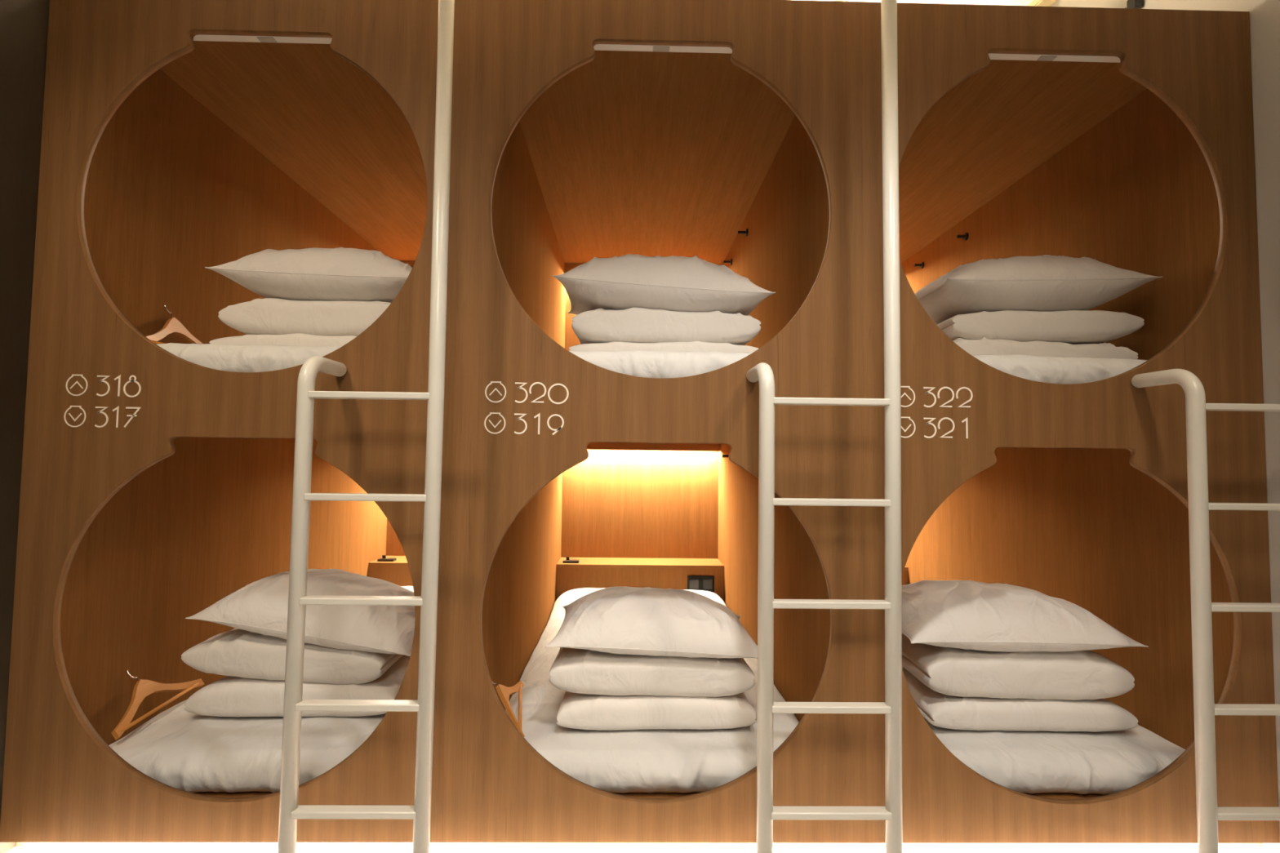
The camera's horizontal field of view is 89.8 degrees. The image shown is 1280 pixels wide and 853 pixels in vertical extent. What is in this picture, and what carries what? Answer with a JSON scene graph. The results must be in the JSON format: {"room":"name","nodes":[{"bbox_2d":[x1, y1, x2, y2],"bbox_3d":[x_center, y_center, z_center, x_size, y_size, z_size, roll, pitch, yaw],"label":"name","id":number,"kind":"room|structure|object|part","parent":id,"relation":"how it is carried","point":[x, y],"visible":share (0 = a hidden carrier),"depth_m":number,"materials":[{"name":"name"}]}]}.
{"room":"dormitory","nodes":[
{"label":"dormitory","id":0,"kind":"room"},
{"bbox_2d":[0,0,49,852],"bbox_3d":[-1.730,-0.236,1.623,0.088,2.753,6.300,1,-3,-1],"label":"wall","id":1,"kind":"structure","parent":0,"point":[24,24],"depth_m":1.73,"materials":[{"name":"brown wood"}]},
{"bbox_2d":[6,846,1271,852],"bbox_3d":[0.034,1.184,1.536,4.069,0.050,6.400,1,-3,-1],"label":"floor","id":2,"kind":"structure","parent":0,"point":[16,850],"depth_m":1.77,"materials":[{"name":"white plastic"}]},
{"bbox_2d":[277,0,454,852],"bbox_3d":[-0.670,-0.220,1.687,0.364,2.752,0.207,1,-3,-1],"label":"ladder","id":3,"kind":"object","parent":2,"relation":"on","point":[290,811],"visible":1,"depth_m":1.56,"materials":[{"name":"beige metal"}]},
{"bbox_3d":[-0.839,0.485,1.648,0.044,1.335,0.207,1,-3,-1],"label":"rail","id":4,"kind":"part","parent":3,"relation":"part of","materials":[{"name":"beige metal"}]},
{"bbox_3d":[-0.509,-0.223,1.606,0.045,2.752,0.039,1,-3,-1],"label":"rail","id":5,"kind":"part","parent":3,"relation":"part of","materials":[{"name":"beige metal"}]},
{"bbox_2d":[746,0,902,852],"bbox_3d":[0.476,-0.206,1.708,0.361,2.752,0.207,1,-3,-1],"label":"ladder","id":6,"kind":"object","parent":2,"relation":"on","point":[762,373],"visible":1,"depth_m":1.58,"materials":[{"name":"beige metal"}]},
{"bbox_3d":[0.309,0.500,1.669,0.044,1.335,0.207,1,-3,-1],"label":"rail","id":7,"kind":"part","parent":6,"relation":"part of","materials":[{"name":"beige metal"}]},
{"bbox_3d":[0.636,-0.208,1.627,0.045,2.752,0.039,1,-3,-1],"label":"rail","id":8,"kind":"part","parent":6,"relation":"part of","materials":[{"name":"beige metal"}]},
{"bbox_2d":[1131,368,1279,852],"bbox_3d":[1.571,-0.192,1.728,0.362,2.752,0.207,1,-3,-1],"label":"ladder","id":9,"kind":"object","parent":2,"relation":"on","point":[1205,708],"visible":1,"depth_m":1.60,"materials":[{"name":"beige metal"}]},
{"bbox_3d":[1.403,0.514,1.690,0.044,1.335,0.207,1,-3,-1],"label":"rail","id":10,"kind":"part","parent":9,"relation":"part of","materials":[{"name":"beige metal"}]},
{"bbox_2d":[0,0,1279,843],"bbox_3d":[0.045,-0.058,1.809,3.469,2.374,0.022,1,-3,-1],"label":"wall","id":11,"kind":"structure","parent":0,"point":[497,788],"depth_m":1.80,"materials":[{"name":"brown wood"}]},
{"bbox_2d":[63,405,141,427],"bbox_3d":[-1.479,-0.027,1.767,0.207,0.060,0.001,1,-3,-1],"label":"number sign","id":12,"kind":"object","parent":11,"relation":"attached to","point":[71,406],"visible":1,"depth_m":1.77,"materials":[{"name":"white paint"}]},
{"bbox_2d":[66,374,141,397],"bbox_3d":[-1.480,-0.112,1.771,0.204,0.062,0.001,1,-3,-1],"label":"number sign","id":13,"kind":"object","parent":11,"relation":"attached to","point":[118,377],"visible":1,"depth_m":1.77,"materials":[{"name":"white paint"}]},
{"bbox_2d":[60,436,413,797],"bbox_3d":[-1.126,0.552,3.019,1.076,1.112,2.496,1,-3,-1],"label":"capsule","id":14,"kind":"object","parent":11,"relation":"attached to","point":[210,520],"visible":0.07,"depth_m":2.29,"materials":[{"name":"brown wood"}]},
{"bbox_3d":[-1.132,1.099,2.992,1.039,0.018,2.496,1,-3,-1],"label":"floor panel","id":15,"kind":"part","parent":14,"relation":"part of","materials":[{"name":"brown wood"}]},
{"bbox_2d":[108,586,413,793],"bbox_3d":[-1.128,0.988,2.840,1.024,0.184,2.141,1,-3,-1],"label":"mattress","id":16,"kind":"object","parent":14,"relation":"on","point":[180,748],"visible":0.21,"depth_m":1.83,"materials":[{"name":"white fabric"}]},
{"bbox_2d":[111,670,204,739],"bbox_3d":[-1.582,0.843,2.065,0.118,0.146,0.422,1,-3,-5],"label":"hanger","id":17,"kind":"object","parent":16,"relation":"on","point":[143,688],"visible":1,"depth_m":2.05,"materials":[{"name":"brown wood"}]},
{"bbox_2d":[184,654,409,716],"bbox_3d":[-1.103,0.876,2.240,0.652,0.127,0.460,1,-3,-1],"label":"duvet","id":18,"kind":"object","parent":16,"relation":"on","point":[229,695],"visible":0.43,"depth_m":2.02,"materials":[{"name":"white fabric"}]},
{"bbox_2d":[181,627,403,684],"bbox_3d":[-1.134,0.757,2.246,0.632,0.162,0.460,1,-3,-1],"label":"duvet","id":19,"kind":"object","parent":18,"relation":"on","point":[235,652],"visible":0.43,"depth_m":2.03,"materials":[{"name":"white fabric"}]},
{"bbox_2d":[185,568,415,656],"bbox_3d":[-1.057,0.624,2.244,0.695,0.237,0.529,1,-3,-1],"label":"pillow","id":20,"kind":"object","parent":19,"relation":"on","point":[260,606],"visible":0.68,"depth_m":2.03,"materials":[{"name":"white fabric"}]},
{"bbox_2d":[377,555,396,561],"bbox_3d":[-1.583,0.823,4.017,0.100,0.034,0.056,1,-3,-1],"label":"card holder","id":21,"kind":"object","parent":14,"relation":"on","point":[384,558],"visible":1,"depth_m":3.99,"materials":[{"name":"black plastic"}]},
{"bbox_2d":[377,558,396,561],"bbox_3d":[-1.583,0.833,4.016,0.100,0.014,0.056,1,-3,-1],"label":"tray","id":22,"kind":"object","parent":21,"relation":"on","point":[380,559],"depth_m":3.99,"materials":[{"name":"black plastic"}]},
{"bbox_2d":[368,555,408,565],"bbox_3d":[-1.149,0.858,4.092,1.039,0.018,0.282,1,-3,-1],"label":"shelf","id":23,"kind":"object","parent":14,"relation":"attached to","point":[401,560],"depth_m":3.97,"materials":[{"name":"brown wood"}]},
{"bbox_3d":[-1.149,0.999,3.955,1.039,0.276,0.018,1,-3,-1],"label":"headboard","id":24,"kind":"part","parent":14,"relation":"part of","materials":[{"name":"brown wood"}]},
{"bbox_3d":[-1.147,0.467,4.262,1.039,0.780,0.018,1,-3,-1],"label":"panel","id":25,"kind":"part","parent":14,"relation":"part of","materials":[{"name":"brown wood"}]},
{"bbox_2d":[84,34,426,343],"bbox_3d":[-1.112,-0.605,3.078,1.076,1.112,2.496,1,-3,-1],"label":"capsule","id":26,"kind":"object","parent":11,"relation":"attached to","point":[237,147],"visible":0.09,"depth_m":2.35,"materials":[{"name":"brown wood"}]},
{"bbox_2d":[156,342,342,372],"bbox_3d":[-1.114,-0.171,2.897,1.024,0.187,2.143,1,-3,-1],"label":"mattress","id":27,"kind":"object","parent":26,"relation":"on","point":[230,357],"visible":0.24,"depth_m":1.84,"materials":[{"name":"white fabric"}]},
{"bbox_2d":[146,303,202,344],"bbox_3d":[-1.584,-0.337,2.208,0.088,0.185,0.426,1,-3,-4],"label":"hanger","id":28,"kind":"object","parent":27,"relation":"on","point":[173,326],"visible":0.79,"depth_m":2.19,"materials":[{"name":"brown wood"}]},
{"bbox_2d":[208,333,356,346],"bbox_3d":[-1.097,-0.259,2.297,0.588,0.081,0.460,1,-3,-1],"label":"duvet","id":29,"kind":"object","parent":27,"relation":"on","point":[296,339],"visible":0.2,"depth_m":2.08,"materials":[{"name":"white fabric"}]},
{"bbox_2d":[217,297,391,336],"bbox_3d":[-1.054,-0.349,2.303,0.620,0.136,0.460,1,-3,-1],"label":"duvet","id":30,"kind":"object","parent":29,"relation":"on","point":[266,316],"visible":0.43,"depth_m":2.08,"materials":[{"name":"white fabric"}]},
{"bbox_2d":[204,247,412,302],"bbox_3d":[-1.039,-0.502,2.301,0.685,0.221,0.529,1,-3,-1],"label":"pillow","id":31,"kind":"object","parent":30,"relation":"on","point":[340,273],"visible":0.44,"depth_m":2.07,"materials":[{"name":"white fabric"}]},
{"bbox_3d":[-1.106,-1.151,3.119,1.039,0.018,2.468,1,-3,-1],"label":"ceiling panel","id":32,"kind":"part","parent":26,"relation":"part of","materials":[{"name":"brown wood"}]},
{"bbox_2d":[484,412,564,435],"bbox_3d":[-0.322,-0.008,1.788,0.221,0.062,0.001,1,-3,-1],"label":"number sign","id":33,"kind":"object","parent":11,"relation":"attached to","point":[491,413],"visible":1,"depth_m":1.79,"materials":[{"name":"white paint"}]},
{"bbox_2d":[484,381,568,404],"bbox_3d":[-0.316,-0.094,1.792,0.233,0.061,0.001,1,-3,-1],"label":"number sign","id":34,"kind":"object","parent":11,"relation":"attached to","point":[491,382],"visible":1,"depth_m":1.79,"materials":[{"name":"white paint"}]},
{"bbox_2d":[16,842,1262,848],"bbox_3d":[0.030,1.151,1.798,3.469,0.041,0.020,1,-3,-1],"label":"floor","id":35,"kind":"structure","parent":11,"relation":"attached to","point":[18,844],"depth_m":1.78,"materials":[{"name":"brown wood"}]},
{"bbox_2d":[481,442,830,798],"bbox_3d":[0.024,0.567,3.041,1.076,1.112,2.496,1,-3,-1],"label":"capsule","id":36,"kind":"object","parent":11,"relation":"attached to","point":[686,515],"visible":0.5,"depth_m":3.90,"materials":[{"name":"brown wood"}]},
{"bbox_3d":[-0.505,0.560,3.031,0.018,1.112,2.496,1,-3,-1],"label":"panel","id":37,"kind":"part","parent":36,"relation":"part of","materials":[{"name":"brown wood"}]},
{"bbox_2d":[562,556,579,563],"bbox_3d":[-0.433,0.838,4.038,0.100,0.034,0.056,1,-3,-1],"label":"card holder","id":38,"kind":"object","parent":36,"relation":"on","point":[567,561],"visible":1,"depth_m":4.01,"materials":[{"name":"black plastic"}]},
{"bbox_2d":[562,560,579,563],"bbox_3d":[-0.433,0.848,4.037,0.100,0.014,0.056,1,-3,-1],"label":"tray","id":39,"kind":"object","parent":38,"relation":"on","point":[564,561],"depth_m":4.01,"materials":[{"name":"black plastic"}]},
{"bbox_3d":[0.002,0.482,4.283,1.039,0.780,0.018,1,-3,-1],"label":"panel","id":40,"kind":"part","parent":36,"relation":"part of","materials":[{"name":"brown wood"}]},
{"bbox_3d":[0.001,1.014,3.976,1.039,0.276,0.018,1,-3,-1],"label":"headboard","id":41,"kind":"part","parent":36,"relation":"part of","materials":[{"name":"brown wood"}]},
{"bbox_2d":[556,557,724,568],"bbox_3d":[0.000,0.873,4.113,1.039,0.018,0.282,1,-3,-1],"label":"shelf","id":42,"kind":"object","parent":36,"relation":"attached to","point":[584,562],"depth_m":4.03,"materials":[{"name":"brown wood"}]},
{"bbox_2d":[505,587,799,793],"bbox_3d":[0.022,1.007,2.861,1.024,0.176,2.141,1,-3,-1],"label":"mattress","id":43,"kind":"object","parent":36,"relation":"on","point":[683,761],"visible":0.27,"depth_m":1.89,"materials":[{"name":"white fabric"}]},
{"bbox_2d":[491,680,524,737],"bbox_3d":[-0.439,0.870,2.099,0.124,0.135,0.401,1,-3,-10],"label":"hanger","id":44,"kind":"object","parent":43,"relation":"on","point":[504,692],"visible":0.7,"depth_m":2.07,"materials":[{"name":"brown wood"}]},
{"bbox_2d":[556,691,755,730],"bbox_3d":[0.047,0.895,2.182,0.610,0.116,0.460,1,-3,-1],"label":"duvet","id":45,"kind":"object","parent":43,"relation":"on","point":[576,710],"visible":0.41,"depth_m":1.96,"materials":[{"name":"white fabric"}]},
{"bbox_2d":[549,647,755,697],"bbox_3d":[0.033,0.784,2.187,0.629,0.144,0.460,1,-3,-1],"label":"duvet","id":46,"kind":"object","parent":45,"relation":"on","point":[580,671],"visible":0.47,"depth_m":1.97,"materials":[{"name":"white fabric"}]},
{"bbox_2d":[544,586,757,657],"bbox_3d":[0.050,0.647,2.184,0.682,0.185,0.529,1,-3,-1],"label":"pillow","id":47,"kind":"object","parent":46,"relation":"on","point":[628,620],"visible":0.94,"depth_m":1.98,"materials":[{"name":"white fabric"}]},
{"bbox_3d":[0.018,1.113,3.013,1.039,0.018,2.496,1,-3,-1],"label":"floor panel","id":48,"kind":"part","parent":36,"relation":"part of","materials":[{"name":"brown wood"}]},
{"bbox_2d":[689,578,698,589],"bbox_3d":[0.334,0.973,3.965,0.056,0.060,0.003,1,-3,-1],"label":"socket","id":49,"kind":"object","parent":36,"relation":"attached to","point":[694,583],"depth_m":3.96,"materials":[{"name":"black plastic"}]},
{"bbox_3d":[0.376,0.974,3.971,0.167,0.100,0.010,1,-3,-1],"label":"socket plate","id":50,"kind":"part","parent":36,"relation":"part of","materials":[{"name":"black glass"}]},
{"bbox_2d":[702,579,712,589],"bbox_3d":[0.418,0.974,3.966,0.056,0.060,0.003,1,-3,-1],"label":"socket","id":51,"kind":"object","parent":36,"relation":"attached to","point":[707,584],"depth_m":3.96,"materials":[{"name":"black plastic"}]},
{"bbox_3d":[0.553,0.574,3.050,0.018,1.112,2.496,1,-3,-1],"label":"panel","id":52,"kind":"part","parent":36,"relation":"part of","materials":[{"name":"brown wood"}]},
{"bbox_2d":[491,44,829,351],"bbox_3d":[0.038,-0.591,3.099,1.076,1.112,2.496,1,-3,-1],"label":"capsule","id":53,"kind":"object","parent":11,"relation":"attached to","point":[646,150],"visible":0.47,"depth_m":2.65,"materials":[{"name":"brown wood"}]},
{"bbox_3d":[-0.491,-0.597,3.089,0.018,1.112,2.496,1,-3,-1],"label":"panel","id":54,"kind":"part","parent":53,"relation":"part of","materials":[{"name":"brown wood"}]},
{"bbox_3d":[0.016,-0.676,4.341,1.039,0.780,0.018,1,-3,-1],"label":"panel","id":55,"kind":"part","parent":53,"relation":"part of","materials":[{"name":"brown wood"}]},
{"bbox_3d":[0.044,-1.136,3.140,1.039,0.018,2.468,1,-3,-1],"label":"ceiling panel","id":56,"kind":"part","parent":53,"relation":"part of","materials":[{"name":"brown wood"}]},
{"bbox_2d":[569,350,751,377],"bbox_3d":[0.036,-0.154,2.919,1.024,0.183,2.141,1,-3,-1],"label":"mattress","id":57,"kind":"object","parent":53,"relation":"on","point":[647,364],"visible":0.25,"depth_m":1.86,"materials":[{"name":"white fabric"}]},
{"bbox_2d":[568,340,758,353],"bbox_3d":[0.078,-0.241,2.319,0.627,0.075,0.460,1,-3,-1],"label":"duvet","id":58,"kind":"object","parent":57,"relation":"on","point":[692,346],"visible":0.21,"depth_m":2.10,"materials":[{"name":"white fabric"}]},
{"bbox_2d":[571,307,760,345],"bbox_3d":[0.082,-0.325,2.323,0.620,0.130,0.460,1,-3,-1],"label":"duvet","id":59,"kind":"object","parent":58,"relation":"on","point":[633,325],"visible":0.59,"depth_m":2.10,"materials":[{"name":"white fabric"}]},
{"bbox_2d":[552,253,775,315],"bbox_3d":[0.073,-0.474,2.321,0.716,0.235,0.529,1,-3,-1],"label":"pillow","id":60,"kind":"object","parent":59,"relation":"on","point":[670,283],"visible":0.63,"depth_m":2.09,"materials":[{"name":"white fabric"}]},
{"bbox_3d":[0.567,-0.584,3.108,0.018,1.112,2.496,1,-3,-1],"label":"panel","id":61,"kind":"part","parent":53,"relation":"part of","materials":[{"name":"brown wood"}]},
{"bbox_2d":[901,417,968,438],"bbox_3d":[0.821,0.003,1.809,0.208,0.060,0.001,1,-3,-1],"label":"number sign","id":62,"kind":"object","parent":11,"relation":"attached to","point":[933,419],"visible":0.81,"depth_m":1.81,"materials":[{"name":"white paint"}]},
{"bbox_2d":[900,386,973,407],"bbox_3d":[0.829,-0.083,1.814,0.223,0.060,0.001,1,-3,-1],"label":"number sign","id":63,"kind":"object","parent":11,"relation":"attached to","point":[908,387],"visible":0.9,"depth_m":1.81,"materials":[{"name":"white paint"}]},
{"bbox_2d":[898,53,1220,359],"bbox_3d":[1.188,-0.576,3.120,1.076,1.112,2.496,1,-3,-1],"label":"capsule","id":64,"kind":"object","parent":11,"relation":"attached to","point":[1027,155],"visible":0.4,"depth_m":2.36,"materials":[{"name":"brown wood"}]},
{"bbox_3d":[1.194,-1.121,3.161,1.039,0.018,2.468,1,-3,-1],"label":"ceiling panel","id":65,"kind":"part","parent":64,"relation":"part of","materials":[{"name":"brown wood"}]},
{"bbox_2d":[973,354,1147,383],"bbox_3d":[1.185,-0.144,2.942,1.024,0.192,2.139,1,-3,-1],"label":"mattress","id":66,"kind":"object","parent":64,"relation":"on","point":[1051,370],"visible":0.16,"depth_m":1.89,"materials":[{"name":"white fabric"}]},
{"bbox_2d":[952,337,1137,359],"bbox_3d":[1.328,-0.244,2.343,0.628,0.121,0.460,1,-3,-1],"label":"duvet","id":67,"kind":"object","parent":66,"relation":"on","point":[984,346],"visible":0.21,"depth_m":2.12,"materials":[{"name":"white fabric"}]},
{"bbox_2d":[937,310,1144,344],"bbox_3d":[1.346,-0.328,2.348,0.643,0.122,0.460,1,-3,-1],"label":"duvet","id":68,"kind":"object","parent":67,"relation":"on","point":[1071,326],"visible":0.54,"depth_m":2.13,"materials":[{"name":"white fabric"}]},
{"bbox_2d":[915,254,1162,324],"bbox_3d":[1.342,-0.481,2.345,0.708,0.219,0.529,1,-3,-1],"label":"pillow","id":69,"kind":"object","parent":68,"relation":"on","point":[1045,282],"visible":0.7,"depth_m":2.13,"materials":[{"name":"white fabric"}]},
{"bbox_2d":[901,447,1233,799],"bbox_3d":[1.174,0.582,3.062,1.076,1.112,2.496,1,-3,-1],"label":"capsule","id":70,"kind":"object","parent":11,"relation":"attached to","point":[1086,528],"visible":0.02,"depth_m":2.37,"materials":[{"name":"brown wood"}]},
{"bbox_3d":[1.151,1.029,3.997,1.039,0.276,0.018,1,-3,-1],"label":"headboard","id":71,"kind":"part","parent":70,"relation":"part of","materials":[{"name":"brown wood"}]},
{"bbox_2d":[922,715,1185,795],"bbox_3d":[1.171,1.021,2.882,1.024,0.178,2.141,1,-3,-1],"label":"mattress","id":72,"kind":"object","parent":70,"relation":"on","point":[1024,762],"visible":0.23,"depth_m":1.86,"materials":[{"name":"white fabric"}]},
{"bbox_2d":[902,666,1137,732],"bbox_3d":[1.213,0.911,2.203,0.642,0.112,0.460,1,-3,-1],"label":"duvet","id":73,"kind":"object","parent":72,"relation":"on","point":[940,710],"visible":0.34,"depth_m":1.99,"materials":[{"name":"white fabric"}]},
{"bbox_2d":[902,634,1134,700],"bbox_3d":[1.205,0.790,2.209,0.644,0.170,0.460,1,-3,-1],"label":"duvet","id":74,"kind":"object","parent":73,"relation":"on","point":[1076,675],"visible":0.56,"depth_m":1.99,"materials":[{"name":"white fabric"}]},
{"bbox_2d":[901,579,1148,652],"bbox_3d":[1.175,0.636,2.206,0.727,0.194,0.529,1,-3,-1],"label":"pillow","id":75,"kind":"object","parent":74,"relation":"on","point":[966,615],"visible":0.81,"depth_m":2.00,"materials":[{"name":"white fabric"}]},
{"bbox_3d":[1.167,1.128,3.034,1.039,0.018,2.496,1,-3,-1],"label":"floor panel","id":76,"kind":"part","parent":70,"relation":"part of","materials":[{"name":"brown wood"}]},
{"bbox_2d":[808,0,1127,8],"bbox_3d":[0.067,-1.615,1.676,4.069,0.050,6.400,1,-3,-1],"label":"ceiling","id":77,"kind":"structure","parent":0,"point":[1069,3],"depth_m":2.34,"materials":[{"name":"beige"}]},
{"bbox_2d":[1027,0,1056,6],"bbox_3d":[1.477,-1.533,2.175,0.055,0.029,0.986,1,-3,-11],"label":"ceiling beam","id":78,"kind":"structure","parent":77,"relation":"attached to","point":[1035,2],"depth_m":2.30,"materials":[{"name":"beige"}]},
{"bbox_2d":[1124,0,1142,8],"bbox_3d":[1.897,-1.510,2.191,0.089,0.063,0.534,3,-4,-42],"label":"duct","id":79,"kind":"object","parent":77,"relation":"attached to","point":[1134,4],"visible":0.14,"depth_m":2.28,"materials":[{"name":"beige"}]},
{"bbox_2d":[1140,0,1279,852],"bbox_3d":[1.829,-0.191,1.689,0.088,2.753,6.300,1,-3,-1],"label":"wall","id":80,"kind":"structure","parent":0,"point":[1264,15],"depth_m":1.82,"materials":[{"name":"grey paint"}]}
]}

